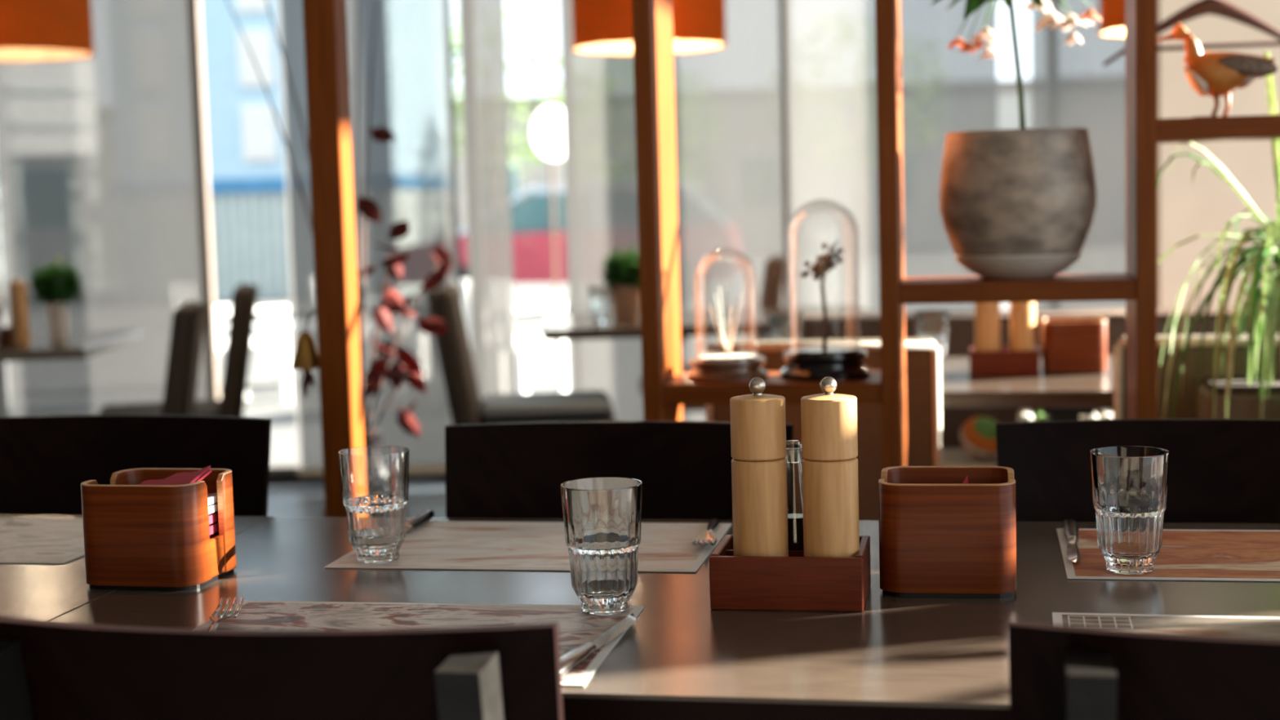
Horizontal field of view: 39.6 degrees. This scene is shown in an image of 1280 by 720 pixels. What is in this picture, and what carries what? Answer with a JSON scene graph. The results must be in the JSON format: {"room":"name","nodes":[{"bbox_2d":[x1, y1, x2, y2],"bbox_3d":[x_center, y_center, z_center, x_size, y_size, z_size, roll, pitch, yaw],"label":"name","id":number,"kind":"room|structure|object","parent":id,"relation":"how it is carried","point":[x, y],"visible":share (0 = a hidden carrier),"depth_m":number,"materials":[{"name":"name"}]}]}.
{"room":"restaurant dining room","nodes":[
{"label":"restaurant dining room","id":0,"kind":"room"},
{"bbox_2d":[267,480,445,517],"bbox_3d":[-0.842,0.978,2.966,9.400,0.120,11.500,-1,5,11],"label":"floor","id":1,"kind":"structure","parent":0,"point":[285,500],"depth_m":7.09,"materials":[{"name":"stone"}]},
{"bbox_2d":[0,329,142,417],"bbox_3d":[-2.308,0.320,5.867,1.180,0.750,0.800,-2,5,-3],"label":"cafe table","id":2,"kind":"object","parent":1,"relation":"on","point":[79,344],"visible":0.47,"depth_m":5.70,"materials":[{"name":"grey wood"}]},
{"bbox_2d":[0,326,12,346],"bbox_3d":[-2.073,-0.076,5.711,0.151,0.054,0.119,-1,5,11],"label":"tray","id":3,"kind":"object","parent":2,"relation":"on","point":[5,331],"visible":0.48,"depth_m":5.64,"materials":[{"name":"red wood"}]},
{"bbox_2d":[8,275,30,346],"bbox_3d":[-1.970,-0.157,5.642,0.055,0.220,0.055,-1,5,11],"label":"pepper mill","id":4,"kind":"object","parent":2,"relation":"on","point":[18,294],"visible":1,"depth_m":5.62,"materials":[{"name":"brown wood"}]},
{"bbox_2d":[27,256,85,342],"bbox_3d":[-1.891,-0.198,5.766,0.179,0.276,0.176,-1,5,11],"label":"potted herb","id":5,"kind":"object","parent":2,"relation":"on","point":[56,295],"visible":1,"depth_m":5.74,"materials":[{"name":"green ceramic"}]},
{"bbox_2d":[46,301,68,342],"bbox_3d":[-1.889,-0.125,5.773,0.068,0.130,0.068,-1,5,11],"label":"pot","id":6,"kind":"object","parent":5,"relation":"on","point":[57,312],"depth_m":5.75,"materials":[{"name":"white ceramic"}]},
{"bbox_2d":[0,414,271,516],"bbox_3d":[-0.832,0.528,2.580,0.495,0.844,0.543,0,5,14],"label":"dining chair","id":7,"kind":"object","parent":1,"relation":"on","point":[45,460],"visible":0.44,"depth_m":2.77,"materials":[{"name":"black wood"}]},
{"bbox_2d":[0,514,274,621],"bbox_3d":[-1.175,0.626,2.133,1.270,0.750,0.798,-1,5,11],"label":"dining table","id":8,"kind":"object","parent":1,"relation":"on","point":[32,591],"visible":0.18,"depth_m":1.96,"materials":[{"name":"brown wood"}]},
{"bbox_2d":[0,518,84,564],"bbox_3d":[-0.857,0.227,2.263,0.423,0.001,0.283,-1,5,11],"label":"placemat","id":9,"kind":"object","parent":8,"relation":"on","point":[22,540],"visible":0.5,"depth_m":2.23,"materials":[{"name":"paper"}]},
{"bbox_2d":[96,283,257,416],"bbox_3d":[-1.606,0.197,6.197,0.574,0.897,0.464,-3,5,-11],"label":"upholstered chair","id":10,"kind":"object","parent":1,"relation":"on","point":[231,402],"visible":0.4,"depth_m":6.00,"materials":[{"name":"beige fabric"}]},
{"bbox_2d":[161,300,206,415],"bbox_3d":[-1.609,0.275,5.447,0.571,0.877,0.464,-3,5,-11],"label":"upholstered chair","id":11,"kind":"object","parent":1,"relation":"on","point":[188,323],"visible":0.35,"depth_m":5.25,"materials":[{"name":"beige fabric"}]},
{"bbox_2d":[0,616,563,719],"bbox_3d":[-0.256,0.601,1.601,0.495,0.844,0.543,-1,5,11],"label":"dining chair","id":12,"kind":"object","parent":1,"relation":"on","point":[50,670],"visible":1,"depth_m":1.33,"materials":[{"name":"black wood"}]},
{"bbox_2d":[302,0,367,517],"bbox_3d":[-0.577,-0.621,3.254,0.062,2.998,0.062,-1,5,11],"label":"square post","id":13,"kind":"object","parent":1,"relation":"on","point":[325,24],"visible":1,"depth_m":3.27,"materials":[{"name":"orange wood"}]},
{"bbox_2d":[289,308,318,396],"bbox_3d":[-0.626,-0.017,3.331,0.062,0.175,0.062,-6,7,-41],"label":"ornament","id":14,"kind":"object","parent":13,"relation":"hanging from","point":[305,357],"visible":0.97,"depth_m":3.32,"materials":[{"name":"gold metal"}]},
{"bbox_2d":[226,0,453,517],"bbox_3d":[-0.798,-0.278,4.795,0.611,2.049,0.298,0,5,19],"label":"branches","id":15,"kind":"object","parent":1,"relation":"on","point":[380,477],"visible":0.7,"depth_m":4.77,"materials":[{"name":"red plant"}]},
{"bbox_2d":[320,432,408,517],"bbox_3d":[-0.748,0.474,4.843,0.280,0.540,0.280,-1,5,11],"label":"vase","id":16,"kind":"object","parent":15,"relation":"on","point":[380,477],"depth_m":4.77,"materials":[{"name":"clear glass"}]},
{"bbox_2d":[426,284,615,424],"bbox_3d":[-0.366,0.207,5.704,0.574,0.897,0.464,-2,5,-3],"label":"upholstered chair","id":17,"kind":"object","parent":1,"relation":"on","point":[444,302],"visible":0.4,"depth_m":5.46,"materials":[{"name":"beige fabric"}]},
{"bbox_2d":[478,390,613,422],"bbox_3d":[-0.301,0.148,5.698,0.420,0.050,0.400,-2,5,-3],"label":"seat cushion","id":18,"kind":"object","parent":17,"relation":"on","point":[574,405],"visible":1,"depth_m":5.52,"materials":[{"name":"fabric"}]},
{"bbox_2d":[444,420,793,519],"bbox_3d":[-0.058,0.529,2.329,0.495,0.844,0.543,-1,5,11],"label":"dining chair","id":19,"kind":"object","parent":1,"relation":"on","point":[517,469],"visible":0.34,"depth_m":2.52,"materials":[{"name":"black wood"}]},
{"bbox_2d":[50,516,1279,719],"bbox_3d":[0.421,0.609,1.825,1.979,0.750,0.798,-1,5,11],"label":"dining table","id":20,"kind":"object","parent":1,"relation":"on","point":[898,658],"visible":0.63,"depth_m":1.71,"materials":[{"name":"brown wood"}]},
{"bbox_2d":[80,467,236,591],"bbox_3d":[-0.534,0.187,1.980,0.137,0.115,0.124,0,5,13],"label":"box","id":21,"kind":"object","parent":20,"relation":"on","point":[136,536],"visible":0.99,"depth_m":1.92,"materials":[{"name":"brown wood"}]},
{"bbox_2d":[209,532,219,538],"bbox_3d":[-0.531,0.218,1.983,0.112,0.036,0.100,-1,5,11],"label":"paper napkin","id":22,"kind":"object","parent":21,"relation":"in","point":[214,535],"visible":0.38,"depth_m":2.00,"materials":[{"name":"red paper"}]},
{"bbox_2d":[208,511,218,534],"bbox_3d":[-0.532,0.185,1.980,0.110,0.023,0.098,-1,5,11],"label":"paper napkin","id":23,"kind":"object","parent":22,"relation":"on","point":[213,517],"visible":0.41,"depth_m":1.98,"materials":[{"name":"red paper"}]},
{"bbox_2d":[207,493,217,514],"bbox_3d":[-0.532,0.163,1.978,0.112,0.019,0.098,0,5,14],"label":"paper napkin","id":24,"kind":"object","parent":23,"relation":"on","point":[212,498],"visible":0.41,"depth_m":1.98,"materials":[{"name":"white paper"}]},
{"bbox_2d":[138,465,212,484],"bbox_3d":[-0.523,0.138,1.967,0.081,0.032,0.076,-1,5,5],"label":"paper napkin","id":25,"kind":"object","parent":24,"relation":"on","point":[184,477],"visible":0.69,"depth_m":1.98,"materials":[{"name":"red paper"}]},
{"bbox_2d":[195,600,644,685],"bbox_3d":[-0.230,0.263,1.676,0.425,0.001,0.290,-1,5,10],"label":"placemat","id":26,"kind":"object","parent":20,"relation":"on","point":[577,628],"visible":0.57,"depth_m":1.75,"materials":[{"name":"paper"}]},
{"bbox_2d":[208,597,243,629],"bbox_3d":[-0.410,0.257,1.708,0.027,0.014,0.193,-2,5,-2],"label":"fork","id":27,"kind":"object","parent":26,"relation":"on","point":[215,617],"visible":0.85,"depth_m":1.77,"materials":[{"name":"metal"}]},
{"bbox_2d":[560,613,635,676],"bbox_3d":[-0.044,0.256,1.603,0.020,0.013,0.245,0,5,18],"label":"knife","id":28,"kind":"object","parent":26,"relation":"on","point":[569,660],"visible":0.7,"depth_m":1.58,"materials":[{"name":"metal"}]},
{"bbox_2d":[560,476,642,615],"bbox_3d":[-0.036,0.185,1.760,0.081,0.127,0.081,3,7,42],"label":"tumbler","id":29,"kind":"object","parent":26,"relation":"on","point":[602,515],"visible":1,"depth_m":1.73,"materials":[{"name":"clear glass"}]},
{"bbox_2d":[324,520,732,572],"bbox_3d":[-0.122,0.220,2.118,0.427,0.001,0.287,-1,5,11],"label":"placemat","id":30,"kind":"object","parent":20,"relation":"on","point":[664,547],"visible":0.82,"depth_m":2.09,"materials":[{"name":"paper"}]},
{"bbox_2d":[337,446,408,563],"bbox_3d":[-0.303,0.167,2.043,0.081,0.127,0.081,-6,7,-38],"label":"tumbler","id":31,"kind":"object","parent":30,"relation":"on","point":[375,544],"visible":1,"depth_m":2.03,"materials":[{"name":"clear glass"}]},
{"bbox_2d":[402,509,434,533],"bbox_3d":[-0.292,0.209,2.203,0.020,0.013,0.219,-1,5,11],"label":"knife","id":32,"kind":"object","parent":30,"relation":"on","point":[425,516],"visible":0.77,"depth_m":2.24,"materials":[{"name":"metal"}]},
{"bbox_2d":[692,518,719,546],"bbox_3d":[0.083,0.205,2.124,0.027,0.014,0.193,-1,5,7],"label":"fork","id":33,"kind":"object","parent":30,"relation":"on","point":[708,536],"visible":1,"depth_m":2.09,"materials":[{"name":"silver metal"}]},
{"bbox_2d":[709,534,871,612],"bbox_3d":[0.154,0.214,1.803,0.151,0.054,0.119,-1,5,11],"label":"tray","id":34,"kind":"object","parent":20,"relation":"on","point":[796,581],"visible":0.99,"depth_m":1.75,"materials":[{"name":"red wood"}]},
{"bbox_2d":[729,377,788,556],"bbox_3d":[0.120,0.127,1.783,0.055,0.220,0.055,-1,5,11],"label":"pepper mill","id":35,"kind":"object","parent":34,"relation":"in","point":[757,419],"visible":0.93,"depth_m":1.76,"materials":[{"name":"brown wood"}]},
{"bbox_2d":[785,440,804,550],"bbox_3d":[0.159,0.157,1.827,0.042,0.150,0.042,-1,5,11],"label":"oil bottle","id":36,"kind":"object","parent":34,"relation":"in","point":[793,447],"visible":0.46,"depth_m":1.81,"materials":[{"name":"clear glass"}]},
{"bbox_2d":[800,377,859,557],"bbox_3d":[0.190,0.126,1.770,0.055,0.220,0.055,1,6,26],"label":"pepper mill","id":37,"kind":"object","parent":34,"relation":"in","point":[828,420],"visible":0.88,"depth_m":1.75,"materials":[{"name":"brown wood"}]},
{"bbox_2d":[878,466,1016,598],"bbox_3d":[0.318,0.176,1.839,0.137,0.115,0.124,-1,5,10],"label":"box","id":38,"kind":"object","parent":20,"relation":"on","point":[940,535],"visible":1,"depth_m":1.78,"materials":[{"name":"brown wood"}]},
{"bbox_3d":[0.318,0.191,1.840,0.112,0.067,0.100,-1,5,11],"label":"paper napkin","id":39,"kind":"object","parent":38,"relation":"in","visible":0},
{"bbox_2d":[962,475,968,484],"bbox_3d":[0.326,0.136,1.819,0.026,0.034,0.006,-1,5,2],"label":"napkin tip","id":40,"kind":"object","parent":39,"relation":"on","point":[966,481],"visible":0.18,"depth_m":1.82,"materials":[{"name":"red paper"}]},
{"bbox_2d":[1052,612,1279,638],"bbox_3d":[0.574,0.254,1.523,0.425,0.002,0.286,-1,5,12],"label":"placemat","id":41,"kind":"object","parent":20,"relation":"on","point":[1268,627],"visible":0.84,"depth_m":1.65,"materials":[{"name":"paper"}]},
{"bbox_2d":[1056,528,1279,581],"bbox_3d":[0.681,0.213,1.949,0.425,0.001,0.276,-1,5,11],"label":"placemat","id":42,"kind":"object","parent":20,"relation":"on","point":[1226,555],"visible":0.82,"depth_m":1.94,"materials":[{"name":"paper"}]},
{"bbox_2d":[1062,518,1079,562],"bbox_3d":[0.491,0.204,2.017,0.018,0.013,0.219,-1,5,12],"label":"knife","id":43,"kind":"object","parent":42,"relation":"on","point":[1070,526],"visible":1,"depth_m":2.02,"materials":[{"name":"metal"}]},
{"bbox_2d":[1089,445,1169,574],"bbox_3d":[0.516,0.159,1.876,0.081,0.127,0.081,2,6,34],"label":"tumbler","id":44,"kind":"object","parent":42,"relation":"on","point":[1129,483],"visible":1,"depth_m":1.85,"materials":[{"name":"clear glass"}]},
{"bbox_2d":[542,304,877,342],"bbox_3d":[0.249,0.224,6.138,1.150,0.750,0.800,-2,5,-3],"label":"cafe table","id":45,"kind":"object","parent":1,"relation":"on","point":[694,322],"visible":0.18,"depth_m":5.84,"materials":[{"name":"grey wood"}]},
{"bbox_2d":[587,284,612,324],"bbox_3d":[-0.131,-0.181,5.859,0.081,0.127,0.081,-7,7,-44],"label":"tumbler","id":46,"kind":"object","parent":45,"relation":"on","point":[599,296],"visible":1,"depth_m":5.83,"materials":[{"name":"clear glass"}]},
{"bbox_2d":[599,244,639,321],"bbox_3d":[-0.048,-0.260,5.979,0.176,0.259,0.176,-1,5,11],"label":"potted herb","id":47,"kind":"object","parent":45,"relation":"on","point":[624,268],"visible":0.83,"depth_m":5.94,"materials":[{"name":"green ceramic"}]},
{"bbox_2d":[611,284,639,321],"bbox_3d":[-0.045,-0.191,5.984,0.110,0.120,0.110,-1,5,11],"label":"pot","id":48,"kind":"object","parent":47,"relation":"on","point":[625,299],"depth_m":5.94,"materials":[{"name":"brown ceramic"}]},
{"bbox_2d":[768,314,803,339],"bbox_3d":[0.344,-0.042,4.175,0.081,0.127,0.081,-2,5,-3],"label":"tumbler","id":49,"kind":"object","parent":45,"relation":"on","point":[782,326],"visible":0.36,"depth_m":4.14,"materials":[{"name":"clear glass"}]},
{"bbox_2d":[639,254,787,411],"bbox_3d":[0.306,0.051,7.110,0.577,0.917,0.464,-1,5,6],"label":"upholstered chair","id":50,"kind":"object","parent":1,"relation":"on","point":[775,268],"visible":0.23,"depth_m":6.83,"materials":[{"name":"brown leather"}]},
{"bbox_2d":[702,337,942,520],"bbox_3d":[0.421,0.368,3.849,0.474,0.865,0.544,-1,5,11],"label":"upholstered chair","id":51,"kind":"object","parent":1,"relation":"on","point":[922,355],"visible":0.27,"depth_m":3.56,"materials":[{"name":"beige fabric"}]},
{"bbox_2d":[631,0,1279,468],"bbox_3d":[0.651,-0.642,3.102,1.311,2.998,0.230,-1,5,11],"label":"divider","id":52,"kind":"object","parent":1,"relation":"on","point":[666,388],"visible":0.47,"depth_m":3.09,"materials":[{"name":"orange wood"}]},
{"bbox_2d":[688,285,768,382],"bbox_3d":[0.159,-0.087,3.250,0.148,0.238,0.148,-1,5,11],"label":"glass dome","id":53,"kind":"object","parent":52,"relation":"on","point":[727,366],"visible":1,"depth_m":3.21,"materials":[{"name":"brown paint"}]},
{"bbox_2d":[780,240,870,381],"bbox_3d":[0.331,-0.130,3.212,0.162,0.322,0.162,-1,5,11],"label":"glass dome","id":54,"kind":"object","parent":52,"relation":"on","point":[816,363],"visible":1,"depth_m":3.18,"materials":[{"name":"black paint"}]},
{"bbox_2d":[931,0,1102,279],"bbox_3d":[0.667,-0.456,3.135,0.301,0.620,0.307,-1,5,11],"label":"potted plant","id":55,"kind":"object","parent":52,"relation":"on","point":[1020,203],"visible":1,"depth_m":3.04,"materials":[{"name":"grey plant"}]},
{"bbox_2d":[1155,22,1277,117],"bbox_3d":[0.982,-0.495,3.037,0.197,0.165,0.080,-1,5,9],"label":"duck figurine","id":56,"kind":"object","parent":52,"relation":"on","point":[1215,75],"visible":1,"depth_m":3.01,"materials":[{"name":"brown wood"}]},
{"bbox_2d":[940,355,1113,421],"bbox_3d":[0.928,0.400,3.982,1.200,0.750,0.780,-1,5,11],"label":"cafe table","id":57,"kind":"object","parent":1,"relation":"on","point":[1060,397],"visible":0.24,"depth_m":3.64,"materials":[{"name":"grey wood"}]},
{"bbox_2d":[915,310,950,364],"bbox_3d":[0.688,-0.052,4.179,0.081,0.127,0.081,-7,7,-44],"label":"tumbler","id":58,"kind":"object","parent":57,"relation":"on","point":[934,325],"visible":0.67,"depth_m":4.15,"materials":[{"name":"clear glass"}]},
{"bbox_2d":[969,346,1039,375],"bbox_3d":[0.811,0.002,3.956,0.151,0.054,0.119,-1,5,11],"label":"tray","id":59,"kind":"object","parent":57,"relation":"on","point":[1005,362],"visible":0.98,"depth_m":3.90,"materials":[{"name":"red wood"}]},
{"bbox_2d":[974,302,1000,351],"bbox_3d":[0.769,-0.086,3.935,0.055,0.220,0.055,-1,5,11],"label":"pepper mill","id":60,"kind":"object","parent":59,"relation":"in","point":[987,315],"visible":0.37,"depth_m":3.91,"materials":[{"name":"brown wood"}]},
{"bbox_2d":[1009,302,1035,351],"bbox_3d":[0.844,-0.086,3.921,0.055,0.220,0.055,-1,5,11],"label":"pepper mill","id":61,"kind":"object","parent":59,"relation":"in","point":[1022,314],"visible":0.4,"depth_m":3.90,"materials":[{"name":"brown wood"}]},
{"bbox_2d":[1041,317,1106,374],"bbox_3d":[0.960,-0.031,3.934,0.137,0.115,0.124,-1,5,11],"label":"box","id":62,"kind":"object","parent":57,"relation":"on","point":[1073,345],"visible":1,"depth_m":3.88,"materials":[{"name":"brown wood"}]},
{"bbox_2d":[802,307,1279,466],"bbox_3d":[1.561,0.291,4.627,2.400,0.815,0.680,-1,5,11],"label":"banquette","id":63,"kind":"object","parent":1,"relation":"on","point":[961,337],"visible":0.02,"depth_m":4.82,"materials":[{"name":"brown leather"}]},
{"bbox_2d":[960,416,997,458],"bbox_3d":[0.890,0.201,4.614,0.117,0.107,0.113,-1,5,11],"label":"round cushion","id":64,"kind":"object","parent":63,"relation":"on","point":[978,437],"visible":0.84,"depth_m":4.57,"materials":[{"name":"orange fabric"}]},
{"bbox_2d":[1017,408,1113,422],"bbox_3d":[1.110,0.194,4.541,0.280,0.125,0.180,-1,5,11],"label":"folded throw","id":65,"kind":"object","parent":63,"relation":"on","point":[1024,415],"visible":0.16,"depth_m":4.49,"materials":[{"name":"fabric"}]},
{"bbox_2d":[995,418,1279,523],"bbox_3d":[0.695,0.522,2.183,0.495,0.844,0.543,-1,5,11],"label":"dining chair","id":66,"kind":"object","parent":1,"relation":"on","point":[1220,470],"visible":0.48,"depth_m":2.37,"materials":[{"name":"black leather"}]},
{"bbox_2d":[1007,620,1279,719],"bbox_3d":[0.558,0.590,1.474,0.495,0.844,0.543,-1,5,11],"label":"dining chair","id":67,"kind":"object","parent":1,"relation":"on","point":[1056,672],"visible":1,"depth_m":1.24,"materials":[{"name":"black wood"}]},
{"bbox_2d":[1113,333,1279,419],"bbox_3d":[1.213,0.360,3.696,0.474,0.865,0.544,-1,5,11],"label":"upholstered chair","id":68,"kind":"object","parent":1,"relation":"on","point":[1186,402],"visible":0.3,"depth_m":3.43,"materials":[{"name":"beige fabric"}]},
{"bbox_2d":[1156,51,1279,418],"bbox_3d":[1.190,0.104,3.302,0.471,1.448,0.360,-4,6,-28],"label":"spider plant","id":69,"kind":"object","parent":1,"relation":"on","point":[1228,397],"visible":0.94,"depth_m":3.22,"materials":[{"name":"green plant"}]},
{"bbox_2d":[1155,0,1279,308],"bbox_3d":[2.891,-0.915,5.424,3.030,3.000,0.100,-3,5,-16],"label":"wall partition","id":70,"kind":"structure","parent":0,"point":[1186,210],"depth_m":5.03,"materials":[{"name":"beige paint"}]},
{"bbox_3d":[-0.928,-2.128,2.686,9.400,0.120,11.500,-1,5,11],"label":"ceiling","id":71,"kind":"structure","parent":0,"visible":0},
{"bbox_2d":[0,0,93,61],"bbox_3d":[-2.074,-1.653,5.765,0.510,1.314,0.510,-1,5,11],"label":"pendant lamp","id":72,"kind":"object","parent":71,"relation":"hanging from","point":[31,30],"visible":1,"depth_m":5.66,"materials":[{"name":"orange"}]},
{"bbox_2d":[571,0,725,53],"bbox_3d":[0.013,-1.708,5.869,0.510,1.339,0.510,-1,5,11],"label":"pendant lamp","id":73,"kind":"object","parent":71,"relation":"hanging from","point":[598,26],"visible":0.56,"depth_m":5.74,"materials":[{"name":"brown"}]},
{"bbox_2d":[1099,0,1124,35],"bbox_3d":[1.813,-1.811,6.228,0.400,1.299,0.400,-1,5,11],"label":"pendant lamp","id":74,"kind":"object","parent":71,"relation":"hanging from","point":[1112,12],"visible":0.24,"depth_m":6.21,"materials":[{"name":"brown"}]},
{"bbox_3d":[1.556,-1.523,3.646,1.300,1.392,0.018,-1,5,11],"label":"rail","id":75,"kind":"object","parent":71,"relation":"hanging from","visible":0},
{"bbox_2d":[1102,0,1279,66],"bbox_3d":[1.205,-0.742,3.768,0.435,0.217,0.068,-1,5,11],"label":"hanger","id":76,"kind":"object","parent":75,"relation":"hanging from","point":[1221,8],"visible":0.8,"depth_m":3.76,"materials":[{"name":"brown wood"}]},
{"bbox_3d":[-1.239,-2.382,7.147,6.740,0.040,1.386,-1,5,11],"label":"track","id":77,"kind":"object","parent":71,"relation":"attached to","visible":0},
{"bbox_2d":[0,275,8,416],"bbox_3d":[-3.188,-0.889,7.287,1.070,2.850,0.018,-2,5,0],"label":"curtain","id":78,"kind":"object","parent":77,"relation":"hanging from","point":[1,302],"visible":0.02,"depth_m":7.35,"materials":[{"name":"white fabric"}]},
{"bbox_2d":[0,0,208,416],"bbox_3d":[-2.234,-0.915,7.287,0.820,2.850,0.017,-2,5,0],"label":"curtain","id":79,"kind":"object","parent":77,"relation":"hanging from","point":[98,164],"visible":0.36,"depth_m":7.31,"materials":[{"name":"white fabric"}]},
{"bbox_2d":[277,0,323,475],"bbox_3d":[-1.394,-0.939,7.287,0.140,2.850,0.025,-2,5,0],"label":"curtain","id":80,"kind":"object","parent":77,"relation":"hanging from","point":[290,12],"visible":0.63,"depth_m":7.32,"materials":[{"name":"white fabric"}]},
{"bbox_2d":[345,0,462,473],"bbox_3d":[-1.034,-0.947,7.267,0.560,2.850,0.016,-2,5,0],"label":"curtain","id":81,"kind":"object","parent":77,"relation":"hanging from","point":[412,95],"visible":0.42,"depth_m":7.29,"materials":[{"name":"white fabric"}]},
{"bbox_2d":[458,0,517,400],"bbox_3d":[-0.632,-0.960,7.287,0.185,2.850,0.016,-2,5,0],"label":"curtain","id":82,"kind":"object","parent":77,"relation":"hanging from","point":[482,22],"visible":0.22,"depth_m":7.31,"materials":[{"name":"white fabric"}]},
{"bbox_2d":[559,0,784,421],"bbox_3d":[0.130,-0.981,7.287,0.890,2.850,0.017,-2,5,0],"label":"curtain","id":83,"kind":"object","parent":77,"relation":"hanging from","point":[727,103],"visible":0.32,"depth_m":7.31,"materials":[{"name":"white fabric"}]},
{"bbox_2d":[785,0,999,312],"bbox_3d":[1.035,-1.006,7.277,0.860,2.850,0.017,-2,5,0],"label":"curtain","id":84,"kind":"object","parent":77,"relation":"hanging from","point":[831,44],"visible":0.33,"depth_m":7.28,"materials":[{"name":"white fabric"}]},
{"bbox_2d":[1031,0,1125,310],"bbox_3d":[1.899,-1.031,7.287,0.590,2.850,0.017,-2,5,0],"label":"curtain","id":85,"kind":"object","parent":77,"relation":"hanging from","point":[1072,86],"visible":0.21,"depth_m":7.29,"materials":[{"name":"white fabric"}]},
{"bbox_3d":[-0.051,-1.017,7.464,9.397,3.000,1.940,-1,5,11],"label":"wall","id":86,"kind":"structure","parent":0,"visible":0},
{"bbox_2d":[188,0,210,399],"bbox_3d":[-3.183,-0.875,7.439,2.680,2.805,0.060,-2,5,0],"label":"window","id":87,"kind":"structure","parent":86,"relation":"in","point":[189,1],"depth_m":7.43,"materials":[{"name":"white metal"}]},
{"bbox_2d":[190,0,323,469],"bbox_3d":[-1.274,-0.928,7.439,1.140,2.805,0.060,-2,5,0],"label":"window","id":88,"kind":"structure","parent":86,"relation":"in","point":[195,4],"depth_m":7.45,"materials":[{"name":"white metal"}]},
{"bbox_2d":[268,468,445,484],"bbox_3d":[-1.109,0.483,7.522,6.750,0.060,0.030,-2,5,0],"label":"baseboard","id":89,"kind":"structure","parent":86,"relation":"attached to","point":[277,477],"depth_m":7.51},
{"bbox_2d":[777,0,791,306],"bbox_3d":[-0.044,-0.963,7.439,1.320,2.805,0.060,-2,5,0],"label":"window","id":90,"kind":"structure","parent":86,"relation":"in","point":[781,3],"depth_m":7.42,"materials":[{"name":"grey metal"}]},
{"bbox_2d":[785,17,791,306],"bbox_3d":[1.420,-1.004,7.439,1.610,2.805,0.060,-2,5,0],"label":"window","id":91,"kind":"structure","parent":86,"relation":"in","point":[785,17],"depth_m":7.42,"materials":[{"name":"brown metal"}]},
{"label":"outside","id":92,"kind":"structure","parent":0,"visible":0},
{"bbox_2d":[0,283,1009,465],"bbox_3d":[4.745,-0.969,24.565,120.000,0.160,130.000,-1,5,11],"label":"ground","id":93,"kind":"structure","parent":92,"point":[264,400],"depth_m":14.37,"materials":[{"name":"white"}]},
{"bbox_2d":[0,226,4,289],"bbox_3d":[-10.522,-3.255,31.463,1.500,4.000,1.630,-5,6,-31],"label":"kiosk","id":94,"kind":"object","parent":93,"relation":"on","point":[1,253],"visible":0.02,"depth_m":31.81,"materials":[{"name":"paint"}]},
{"bbox_2d":[200,0,290,301],"bbox_3d":[-5.448,-5.311,27.641,4.100,8.500,5.075,-1,5,3],"label":"building","id":95,"kind":"structure","parent":93,"relation":"on","point":[246,144],"depth_m":25.37,"materials":[{"name":"white paint"}]},
{"bbox_2d":[215,305,291,402],"bbox_3d":[-2.763,-0.113,11.928,0.540,0.826,0.611,3,7,41],"label":"patio chair","id":96,"kind":"object","parent":93,"relation":"on","point":[282,338],"visible":0.29,"depth_m":11.96,"materials":[{"name":"white paint"}]},
{"bbox_2d":[217,321,292,386],"bbox_3d":[-2.408,-0.057,13.349,1.800,0.440,0.445,-2,5,1],"label":"garden bench","id":97,"kind":"object","parent":93,"relation":"on","point":[262,326],"visible":0.05,"depth_m":13.20,"materials":[{"name":"white paint"}]},
{"bbox_2d":[451,4,562,180],"bbox_3d":[-2.845,-4.244,33.890,3.868,5.114,3.876,-1,5,11],"label":"tree","id":98,"kind":"object","parent":93,"relation":"on","point":[535,60],"visible":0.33,"depth_m":33.45,"materials":[{"name":"green plant"}]},
{"bbox_2d":[459,183,568,284],"bbox_3d":[-0.856,-1.431,22.019,4.180,1.530,1.720,-1,5,7],"label":"parked car","id":99,"kind":"object","parent":93,"relation":"on","point":[531,209],"visible":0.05,"depth_m":21.25,"materials":[{"name":"red metal"}]},
{"bbox_2d":[461,280,567,393],"bbox_3d":[-0.859,-0.114,11.352,0.540,0.826,0.611,1,6,31],"label":"patio chair","id":100,"kind":"object","parent":93,"relation":"on","point":[522,340],"visible":0.31,"depth_m":11.16,"materials":[{"name":"white paint"}]},
{"bbox_2d":[531,106,564,314],"bbox_3d":[-0.784,-1.235,16.300,0.490,2.165,0.060,-6,7,-41],"label":"round sign","id":101,"kind":"object","parent":93,"relation":"on","point":[547,129],"visible":0.8,"depth_m":16.21,"materials":[{"name":"white metal"}]},
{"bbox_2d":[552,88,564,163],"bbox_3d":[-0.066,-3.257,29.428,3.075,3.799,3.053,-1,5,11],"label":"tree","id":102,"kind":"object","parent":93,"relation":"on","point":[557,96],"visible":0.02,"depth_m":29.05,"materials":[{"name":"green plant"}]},
{"bbox_2d":[454,78,1031,231],"bbox_3d":[6.276,-4.781,44.279,22.300,3.800,6.150,-1,5,7],"label":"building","id":103,"kind":"structure","parent":93,"relation":"on","point":[535,175],"depth_m":42.35,"materials":[{"name":"grey concrete"}]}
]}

